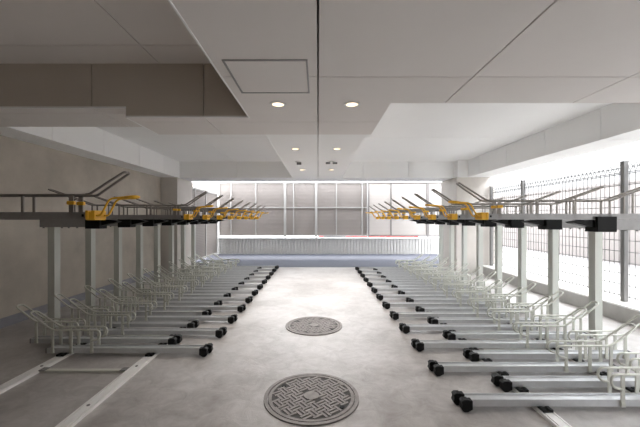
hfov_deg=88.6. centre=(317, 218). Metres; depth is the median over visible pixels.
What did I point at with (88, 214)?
tray
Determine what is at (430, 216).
tray
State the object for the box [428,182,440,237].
screen panel
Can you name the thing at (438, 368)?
tray
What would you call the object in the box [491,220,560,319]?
post
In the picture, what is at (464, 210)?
tray
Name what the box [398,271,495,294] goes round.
bicycle rack
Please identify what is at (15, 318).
baseboard
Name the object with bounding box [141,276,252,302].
tray
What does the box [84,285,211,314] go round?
bicycle rack
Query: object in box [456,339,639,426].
floor track
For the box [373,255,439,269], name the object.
tray
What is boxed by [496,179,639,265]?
wall
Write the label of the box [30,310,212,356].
tray
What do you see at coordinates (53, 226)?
post
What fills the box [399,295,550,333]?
tray
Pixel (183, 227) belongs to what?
post
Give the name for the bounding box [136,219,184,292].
post
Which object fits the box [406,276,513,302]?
bicycle rack
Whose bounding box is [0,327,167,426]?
floor track
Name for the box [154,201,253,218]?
tray
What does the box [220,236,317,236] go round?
ground
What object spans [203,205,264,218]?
tray
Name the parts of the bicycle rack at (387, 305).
leg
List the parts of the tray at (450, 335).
leg, leg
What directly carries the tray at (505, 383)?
on the floor
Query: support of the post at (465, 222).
on the floor
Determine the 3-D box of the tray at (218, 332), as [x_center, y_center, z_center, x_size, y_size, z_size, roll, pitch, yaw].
[-1.883,1.089,3.619,1.721,0.415,0.169,0,0,0]
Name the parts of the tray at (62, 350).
leg, leg, leg, leg, leg, leg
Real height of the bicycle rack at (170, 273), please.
0.415 m
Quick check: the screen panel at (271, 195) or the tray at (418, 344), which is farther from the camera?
the screen panel at (271, 195)
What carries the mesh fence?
on the curb
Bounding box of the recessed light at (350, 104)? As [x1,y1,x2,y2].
[344,101,359,107]
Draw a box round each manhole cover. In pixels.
[264,373,358,425]
[285,316,341,335]
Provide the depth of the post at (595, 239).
3.58 m
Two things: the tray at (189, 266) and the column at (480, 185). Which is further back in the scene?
the column at (480, 185)
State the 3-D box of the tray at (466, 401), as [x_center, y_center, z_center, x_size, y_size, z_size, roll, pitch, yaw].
[1.803,1.089,2.247,1.721,0.415,0.169,0,0,0]
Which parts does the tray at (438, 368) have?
leg, leg, leg, leg, leg, leg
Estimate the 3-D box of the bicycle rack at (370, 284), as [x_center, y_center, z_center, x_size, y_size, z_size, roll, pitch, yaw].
[1.803,1.089,6.271,1.721,0.415,0.169,0,0,0]
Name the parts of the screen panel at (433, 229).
frame post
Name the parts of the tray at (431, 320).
leg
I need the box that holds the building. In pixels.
[493,141,639,196]
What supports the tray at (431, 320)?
on the floor
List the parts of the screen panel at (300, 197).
frame post, frame post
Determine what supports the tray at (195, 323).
on the floor
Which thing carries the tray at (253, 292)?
on the floor
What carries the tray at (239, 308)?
on the floor
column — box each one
[161,177,191,272]
[441,177,494,272]
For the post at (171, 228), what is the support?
on the floor
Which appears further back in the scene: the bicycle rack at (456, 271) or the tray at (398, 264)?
the tray at (398, 264)
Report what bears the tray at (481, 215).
attached to the post at (600, 224)
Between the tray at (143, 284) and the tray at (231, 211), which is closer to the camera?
the tray at (143, 284)
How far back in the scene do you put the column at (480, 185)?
7.86 m
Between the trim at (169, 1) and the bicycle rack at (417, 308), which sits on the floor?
the bicycle rack at (417, 308)
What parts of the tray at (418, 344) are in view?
leg, leg, leg, leg, leg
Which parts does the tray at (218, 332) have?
leg, leg, leg, leg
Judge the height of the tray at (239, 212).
0.372 m
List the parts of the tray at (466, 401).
leg, leg, leg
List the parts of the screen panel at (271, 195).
frame post, frame rail, frame rail, frame rail, frame post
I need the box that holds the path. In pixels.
[196,254,438,266]
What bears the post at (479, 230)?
on the floor
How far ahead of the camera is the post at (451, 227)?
7.49 m
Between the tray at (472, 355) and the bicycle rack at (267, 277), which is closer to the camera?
the tray at (472, 355)
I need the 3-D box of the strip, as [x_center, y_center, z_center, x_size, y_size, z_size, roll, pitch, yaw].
[0.235,1.359,8.780,8.030,0.122,0.060,0,0,0]
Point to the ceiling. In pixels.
(406, 132)
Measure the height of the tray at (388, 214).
0.372 m
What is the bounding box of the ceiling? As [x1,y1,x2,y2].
[0,0,612,161]
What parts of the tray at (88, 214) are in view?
leg, leg, leg, leg, handle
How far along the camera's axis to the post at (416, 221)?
8.13 m
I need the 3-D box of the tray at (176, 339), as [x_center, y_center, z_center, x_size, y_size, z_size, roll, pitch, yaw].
[-2.263,1.089,3.374,1.671,0.415,0.169,0,0,0]
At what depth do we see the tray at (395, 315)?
4.23 m
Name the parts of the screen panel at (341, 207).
frame post, frame rail, frame rail, frame rail, frame post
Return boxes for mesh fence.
[489,161,639,301]
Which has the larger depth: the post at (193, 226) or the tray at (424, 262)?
the post at (193, 226)
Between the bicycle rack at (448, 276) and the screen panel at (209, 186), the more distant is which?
the screen panel at (209, 186)
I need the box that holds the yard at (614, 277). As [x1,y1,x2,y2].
[419,236,639,301]
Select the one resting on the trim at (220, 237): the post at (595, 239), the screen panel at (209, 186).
the screen panel at (209, 186)
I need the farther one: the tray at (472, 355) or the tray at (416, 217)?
the tray at (416, 217)
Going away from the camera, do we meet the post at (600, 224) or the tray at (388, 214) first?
the post at (600, 224)
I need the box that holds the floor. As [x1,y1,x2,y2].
[0,268,639,426]
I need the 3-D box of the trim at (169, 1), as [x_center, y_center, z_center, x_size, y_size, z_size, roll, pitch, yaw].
[-2.199,-0.963,2.400,3.162,0.099,11.200,0,0,0]
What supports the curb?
on the ground at (220, 236)
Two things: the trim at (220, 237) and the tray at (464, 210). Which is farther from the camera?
the trim at (220, 237)
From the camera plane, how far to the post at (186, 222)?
6.42 m
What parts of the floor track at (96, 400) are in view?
rail, rail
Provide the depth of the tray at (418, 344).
3.23 m
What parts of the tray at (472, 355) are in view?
leg, leg, leg, leg, leg, leg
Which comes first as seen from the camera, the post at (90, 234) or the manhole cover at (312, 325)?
the manhole cover at (312, 325)
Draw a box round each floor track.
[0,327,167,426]
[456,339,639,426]
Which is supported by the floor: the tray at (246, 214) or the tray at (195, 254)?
the tray at (195, 254)
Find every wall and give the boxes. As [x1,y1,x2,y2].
[0,135,160,318]
[218,239,438,254]
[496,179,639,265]
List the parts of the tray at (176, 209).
handle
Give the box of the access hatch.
[222,59,309,92]
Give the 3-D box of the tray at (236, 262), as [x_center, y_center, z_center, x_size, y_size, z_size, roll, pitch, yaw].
[-1.883,1.089,8.508,1.721,0.415,0.169,0,0,0]
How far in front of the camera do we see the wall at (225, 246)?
12.19 m
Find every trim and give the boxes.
[0,0,291,176]
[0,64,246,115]
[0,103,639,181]
[218,237,438,238]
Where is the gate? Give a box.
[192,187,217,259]
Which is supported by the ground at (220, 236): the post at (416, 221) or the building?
the building
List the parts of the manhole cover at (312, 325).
lid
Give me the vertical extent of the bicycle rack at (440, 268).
0.415 m
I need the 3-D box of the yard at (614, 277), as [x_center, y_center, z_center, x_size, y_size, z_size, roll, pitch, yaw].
[8.205,1.369,10.500,7.590,0.099,39.000,0,0,0]
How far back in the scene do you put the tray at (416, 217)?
4.89 m
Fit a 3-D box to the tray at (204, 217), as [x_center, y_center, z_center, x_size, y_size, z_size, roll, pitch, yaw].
[-2.243,-0.178,4.570,1.971,0.372,0.124,0,0,0]
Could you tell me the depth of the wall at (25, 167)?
4.74 m
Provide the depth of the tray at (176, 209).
3.89 m
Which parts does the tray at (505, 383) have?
leg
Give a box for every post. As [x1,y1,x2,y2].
[40,220,121,328]
[82,219,147,313]
[114,219,167,301]
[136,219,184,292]
[154,219,197,285]
[169,219,207,279]
[181,219,216,272]
[191,219,223,268]
[410,219,442,270]
[417,219,453,274]
[426,219,466,279]
[437,219,482,287]
[451,219,501,293]
[469,220,526,306]
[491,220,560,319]
[521,220,603,337]
[566,217,639,231]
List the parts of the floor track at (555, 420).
rail, rail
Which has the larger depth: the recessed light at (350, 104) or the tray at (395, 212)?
the tray at (395, 212)
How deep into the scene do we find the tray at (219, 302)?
4.82 m
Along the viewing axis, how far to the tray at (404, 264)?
7.75 m
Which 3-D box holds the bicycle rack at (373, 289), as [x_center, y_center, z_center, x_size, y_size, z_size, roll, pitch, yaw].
[1.803,1.089,5.768,1.721,0.415,0.169,0,0,0]
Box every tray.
[0,171,139,219]
[16,304,181,344]
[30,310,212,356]
[48,189,213,219]
[54,293,198,327]
[69,298,226,337]
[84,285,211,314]
[85,193,227,219]
[99,289,237,323]
[108,278,222,305]
[114,196,238,219]
[122,282,245,311]
[127,273,230,297]
[136,199,246,218]
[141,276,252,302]
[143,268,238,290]
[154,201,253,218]
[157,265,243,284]
[157,271,258,295]
[168,202,259,218]
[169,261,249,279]
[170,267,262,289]
[179,259,253,274]
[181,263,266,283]
[187,256,257,272]
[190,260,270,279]
[191,205,265,218]
[195,254,261,269]
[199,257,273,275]
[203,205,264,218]
[206,255,276,271]
[212,253,278,268]
[355,254,422,270]
[358,256,429,273]
[360,259,437,277]
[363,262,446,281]
[366,204,444,218]
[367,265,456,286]
[370,204,451,218]
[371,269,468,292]
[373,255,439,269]
[375,203,459,218]
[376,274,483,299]
[377,257,447,273]
[381,201,480,218]
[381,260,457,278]
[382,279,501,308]
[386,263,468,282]
[388,198,503,218]
[389,286,522,319]
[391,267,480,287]
[397,195,528,219]
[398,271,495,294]
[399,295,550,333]
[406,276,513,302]
[409,191,560,219]
[411,307,586,351]
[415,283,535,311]
[425,186,604,219]
[427,291,563,323]
[427,323,636,375]
[442,301,598,339]
[448,182,639,219]
[451,367,639,412]
[463,314,639,361]
[491,352,639,391]
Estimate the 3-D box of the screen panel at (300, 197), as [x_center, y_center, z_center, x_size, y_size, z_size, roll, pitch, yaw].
[-0.655,-0.347,12.318,1.170,2.085,0.056,0,0,0]
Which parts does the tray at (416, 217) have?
handle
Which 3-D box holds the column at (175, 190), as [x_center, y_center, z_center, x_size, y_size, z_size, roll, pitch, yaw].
[-3.580,0.150,8.355,0.400,2.300,0.950,0,0,0]
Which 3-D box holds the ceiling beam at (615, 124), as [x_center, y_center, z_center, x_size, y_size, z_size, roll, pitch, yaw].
[0.170,-1.200,5.673,7.900,0.400,6.155,0,0,0]
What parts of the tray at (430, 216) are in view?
handle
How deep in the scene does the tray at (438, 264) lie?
7.50 m
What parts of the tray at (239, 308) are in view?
leg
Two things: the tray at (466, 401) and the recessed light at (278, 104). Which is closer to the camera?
the tray at (466, 401)
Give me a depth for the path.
10.57 m
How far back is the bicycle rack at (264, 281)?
6.53 m
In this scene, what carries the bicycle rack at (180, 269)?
on the floor
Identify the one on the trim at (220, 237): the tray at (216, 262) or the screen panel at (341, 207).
the screen panel at (341, 207)
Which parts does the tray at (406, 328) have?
leg, leg, leg, leg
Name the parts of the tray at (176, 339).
leg, leg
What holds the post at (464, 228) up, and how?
on the floor
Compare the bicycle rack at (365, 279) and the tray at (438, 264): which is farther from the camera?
the tray at (438, 264)
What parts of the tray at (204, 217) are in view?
handle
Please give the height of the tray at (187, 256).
0.415 m
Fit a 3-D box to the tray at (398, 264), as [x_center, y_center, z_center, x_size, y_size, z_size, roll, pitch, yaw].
[1.803,1.089,8.283,1.721,0.415,0.169,0,0,0]
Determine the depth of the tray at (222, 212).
5.78 m
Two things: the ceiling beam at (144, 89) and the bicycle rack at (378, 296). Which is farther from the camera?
the bicycle rack at (378, 296)
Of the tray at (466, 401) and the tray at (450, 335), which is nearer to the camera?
the tray at (466, 401)
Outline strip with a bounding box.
[279,267,421,267]
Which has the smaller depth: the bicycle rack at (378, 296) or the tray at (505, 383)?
the tray at (505, 383)
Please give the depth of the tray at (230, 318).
4.08 m
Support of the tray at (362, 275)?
on the floor
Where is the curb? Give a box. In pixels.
[483,265,639,327]
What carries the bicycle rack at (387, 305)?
on the floor
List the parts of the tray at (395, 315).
leg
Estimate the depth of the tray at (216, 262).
7.99 m
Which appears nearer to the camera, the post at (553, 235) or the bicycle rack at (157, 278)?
the post at (553, 235)
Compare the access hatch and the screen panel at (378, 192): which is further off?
the screen panel at (378, 192)
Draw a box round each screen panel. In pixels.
[192,182,217,192]
[218,182,284,237]
[285,182,315,237]
[316,182,367,237]
[368,182,427,237]
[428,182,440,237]
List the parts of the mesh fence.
post, panel, post, panel, post, panel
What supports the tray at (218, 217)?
attached to the post at (151, 222)
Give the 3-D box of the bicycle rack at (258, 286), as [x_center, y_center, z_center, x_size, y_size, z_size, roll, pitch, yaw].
[-1.883,1.089,6.064,1.721,0.415,0.169,0,0,0]
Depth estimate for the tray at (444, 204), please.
8.13 m
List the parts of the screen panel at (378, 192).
frame post, frame rail, frame rail, frame post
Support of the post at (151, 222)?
on the floor
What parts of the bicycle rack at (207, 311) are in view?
leg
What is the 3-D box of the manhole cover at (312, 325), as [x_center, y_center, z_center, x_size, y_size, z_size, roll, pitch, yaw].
[-0.050,1.294,4.000,0.690,0.012,0.690,0,0,-38]
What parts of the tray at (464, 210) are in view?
handle, leg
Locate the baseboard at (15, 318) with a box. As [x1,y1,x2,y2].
[0,269,160,328]
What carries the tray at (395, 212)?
attached to the post at (464, 228)
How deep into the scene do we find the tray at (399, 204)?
5.53 m
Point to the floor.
(395, 386)
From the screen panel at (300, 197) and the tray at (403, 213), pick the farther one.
the screen panel at (300, 197)
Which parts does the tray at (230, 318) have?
leg, leg, leg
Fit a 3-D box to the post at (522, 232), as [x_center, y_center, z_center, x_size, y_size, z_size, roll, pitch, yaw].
[2.740,0.639,4.918,0.920,1.322,0.145,0,0,0]
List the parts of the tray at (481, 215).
handle, leg, leg, leg, leg, leg, leg, leg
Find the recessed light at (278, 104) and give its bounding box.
[270,101,285,107]

